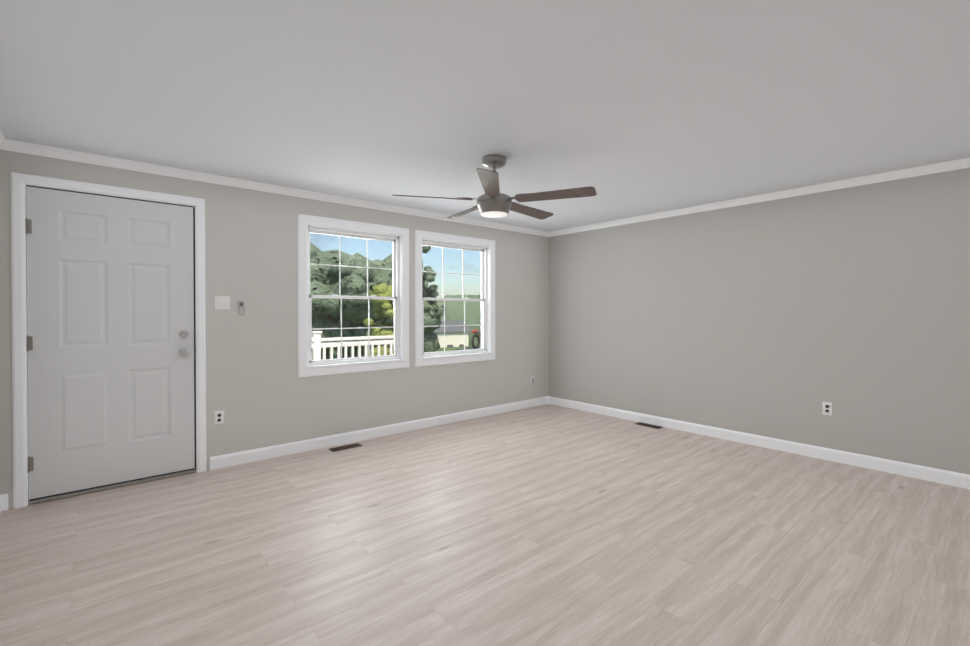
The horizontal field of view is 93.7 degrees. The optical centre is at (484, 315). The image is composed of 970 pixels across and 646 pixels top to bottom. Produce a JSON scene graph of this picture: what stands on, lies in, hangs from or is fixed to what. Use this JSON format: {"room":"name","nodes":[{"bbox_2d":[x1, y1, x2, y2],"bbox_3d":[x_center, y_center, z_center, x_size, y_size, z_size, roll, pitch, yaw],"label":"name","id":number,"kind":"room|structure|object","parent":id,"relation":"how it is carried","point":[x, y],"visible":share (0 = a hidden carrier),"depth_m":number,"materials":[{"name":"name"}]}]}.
{"room":"empty living room","nodes":[
{"label":"empty living room","id":0,"kind":"room"},
{"bbox_2d":[0,150,548,508],"bbox_3d":[-1.198,0.050,4.800,5.730,2.440,0.160,0,1,-41],"label":"wall","id":1,"kind":"structure","parent":0,"point":[260,393],"depth_m":4.14,"materials":[{"name":"beige paint"}]},
{"bbox_2d":[0,494,7,512],"bbox_3d":[-1.023,1.256,0.467,0.030,0.105,6.670,0,1,-41],"label":"baseboard","id":2,"kind":"structure","parent":1,"relation":"attached to","point":[3,498],"depth_m":3.00,"materials":[{"name":"white paint"}]},
{"bbox_2d":[0,130,7,149],"bbox_3d":[-1.015,-1.100,0.453,0.052,0.062,6.670,0,1,-41],"label":"crown molding","id":3,"kind":"structure","parent":1,"relation":"attached to","point":[3,142],"depth_m":2.98,"materials":[{"name":"white paint"}]},
{"bbox_2d":[10,172,206,508],"bbox_3d":[-2.776,0.163,3.447,1.111,2.238,0.188,0,1,-41],"label":"door frame","id":4,"kind":"structure","parent":1,"relation":"attached to","point":[19,182],"depth_m":3.09,"materials":[{"name":"white paint"}]},
{"bbox_2d":[25,185,195,500],"bbox_3d":[-2.730,0.187,3.387,0.980,2.146,0.112,0,1,-41],"label":"entry door","id":5,"kind":"structure","parent":1,"relation":"in","point":[110,345],"depth_m":3.35,"materials":[{"name":"white paint"}]},
{"bbox_2d":[214,410,223,424],"bbox_3d":[-2.230,0.855,3.814,0.072,0.116,0.009,0,1,-41],"label":"electrical outlet","id":6,"kind":"object","parent":1,"relation":"attached to","point":[218,417],"visible":1,"depth_m":3.81,"materials":[{"name":"white plastic"}]},
{"bbox_2d":[214,296,229,309],"bbox_3d":[-2.205,-0.107,3.821,0.118,0.116,0.018,0,1,-41],"label":"light switch","id":7,"kind":"object","parent":1,"relation":"attached to","point":[221,302],"visible":1,"depth_m":3.82,"materials":[{"name":"white plastic"}]},
{"bbox_2d":[238,300,243,314],"bbox_3d":[-2.098,-0.072,3.912,0.050,0.128,0.019,0,1,-41],"label":"thermostat","id":8,"kind":"object","parent":1,"relation":"attached to","point":[240,307],"visible":1,"depth_m":3.91,"materials":[{"name":"white plastic"}]},
{"bbox_2d":[7,139,547,236],"bbox_3d":[-1.133,-1.138,4.706,5.280,0.062,0.052,0,1,-41],"label":"crown molding","id":9,"kind":"structure","parent":1,"relation":"attached to","point":[48,151],"depth_m":3.83,"materials":[{"name":"white paint"}]},
{"bbox_2d":[298,214,408,377],"bbox_3d":[-1.334,-0.189,4.668,1.188,1.524,0.206,0,1,-41],"label":"window","id":10,"kind":"structure","parent":1,"relation":"in","point":[398,238],"depth_m":4.61,"materials":[{"name":"white paint"}]},
{"bbox_2d":[210,396,547,469],"bbox_3d":[-0.699,1.215,5.123,4.165,0.105,0.014,0,1,-41],"label":"baseboard","id":11,"kind":"structure","parent":1,"relation":"attached to","point":[226,460],"depth_m":4.60,"materials":[{"name":"white paint"}]},
{"bbox_2d":[415,230,494,366],"bbox_3d":[-0.370,-0.196,5.492,1.188,1.524,0.206,0,1,-41],"label":"window","id":12,"kind":"structure","parent":1,"relation":"in","point":[486,249],"depth_m":5.49,"materials":[{"name":"white paint"}]},
{"bbox_2d":[531,376,534,384],"bbox_3d":[0.660,0.897,6.286,0.072,0.116,0.009,0,1,-41],"label":"electrical outlet","id":13,"kind":"object","parent":1,"relation":"attached to","point":[532,380],"visible":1,"depth_m":6.29,"materials":[{"name":"white plastic"}]},
{"bbox_2d":[0,404,969,645],"bbox_3d":[1.021,1.343,2.216,5.730,0.100,6.990,0,1,-41],"label":"floor","id":14,"kind":"structure","parent":0,"point":[548,525],"depth_m":2.51,"materials":[{"name":"brown wood"}]},
{"bbox_2d":[329,443,362,451],"bbox_3d":[-1.346,1.271,4.391,0.300,0.005,0.115,0,1,-41],"label":"floor vent","id":15,"kind":"object","parent":14,"relation":"in","point":[334,449],"visible":0.98,"depth_m":4.38,"materials":[{"name":"brown metal"}]},
{"bbox_2d":[635,422,662,428],"bbox_3d":[1.886,1.263,5.238,0.115,0.005,0.300,0,1,-41],"label":"floor vent","id":16,"kind":"object","parent":14,"relation":"in","point":[649,425],"visible":1,"depth_m":5.23,"materials":[{"name":"brown metal"}]},
{"bbox_2d":[0,0,969,231],"bbox_3d":[1.021,-1.197,2.194,5.730,0.100,6.990,0,1,-41],"label":"ceiling","id":17,"kind":"structure","parent":0,"point":[629,108],"depth_m":2.35,"materials":[{"name":"white paint"}]},
{"bbox_2d":[392,154,596,219],"bbox_3d":[0.072,-0.945,3.389,1.406,0.425,1.406,0,1,-41],"label":"ceiling fan","id":18,"kind":"object","parent":17,"relation":"hanging from","point":[492,202],"visible":1,"depth_m":3.24,"materials":[{"name":"silver metal"}]},
{"bbox_2d":[549,168,969,474],"bbox_3d":[3.138,0.057,4.015,0.160,2.440,6.670,0,1,-41],"label":"wall","id":19,"kind":"structure","parent":0,"point":[783,318],"depth_m":4.23,"materials":[{"name":"beige paint"}]},
{"bbox_2d":[548,396,969,488],"bbox_3d":[3.072,1.225,3.969,0.014,0.105,6.670,0,1,-41],"label":"baseboard","id":20,"kind":"structure","parent":19,"relation":"attached to","point":[951,478],"depth_m":4.22,"materials":[{"name":"white paint"}]},
{"bbox_2d":[548,158,969,236],"bbox_3d":[3.057,-1.131,3.935,0.052,0.062,6.670,0,1,-41],"label":"crown molding","id":21,"kind":"structure","parent":19,"relation":"attached to","point":[961,163],"depth_m":4.20,"materials":[{"name":"white paint"}]},
{"bbox_2d":[822,402,831,415],"bbox_3d":[3.027,0.822,4.021,0.009,0.116,0.072,0,1,-41],"label":"electrical outlet","id":22,"kind":"object","parent":19,"relation":"attached to","point":[826,408],"visible":1,"depth_m":4.02,"materials":[{"name":"white plastic"}]},
{"label":"outside","id":23,"kind":"structure","parent":0,"visible":0},
{"bbox_2d":[326,345,480,358],"bbox_3d":[-41.993,4.920,56.696,160.000,7.320,124.000,0,1,-41],"label":"ground","id":24,"kind":"structure","parent":23,"point":[438,350],"depth_m":22.09,"materials":[{"name":"green plant"}]},
{"bbox_2d":[312,331,393,359],"bbox_3d":[-2.882,1.076,4.732,5.975,1.690,1.870,0,1,-41],"label":"railing","id":25,"kind":"object","parent":24,"relation":"on","point":[316,347],"depth_m":6.59,"materials":[{"name":"white wood"}]},
{"bbox_2d":[310,242,480,359],"bbox_3d":[-3.510,6.149,61.318,75.730,21.528,82.373,0,1,-41],"label":"trees","id":26,"kind":"object","parent":24,"relation":"on","point":[360,289],"depth_m":12.08,"materials":[{"name":"green plant"}]},
{"bbox_2d":[424,321,471,348],"bbox_3d":[-5.390,4.657,59.808,5.900,7.950,5.100,0,1,-23],"label":"house","id":27,"kind":"structure","parent":24,"relation":"on","point":[453,338],"depth_m":58.18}
]}

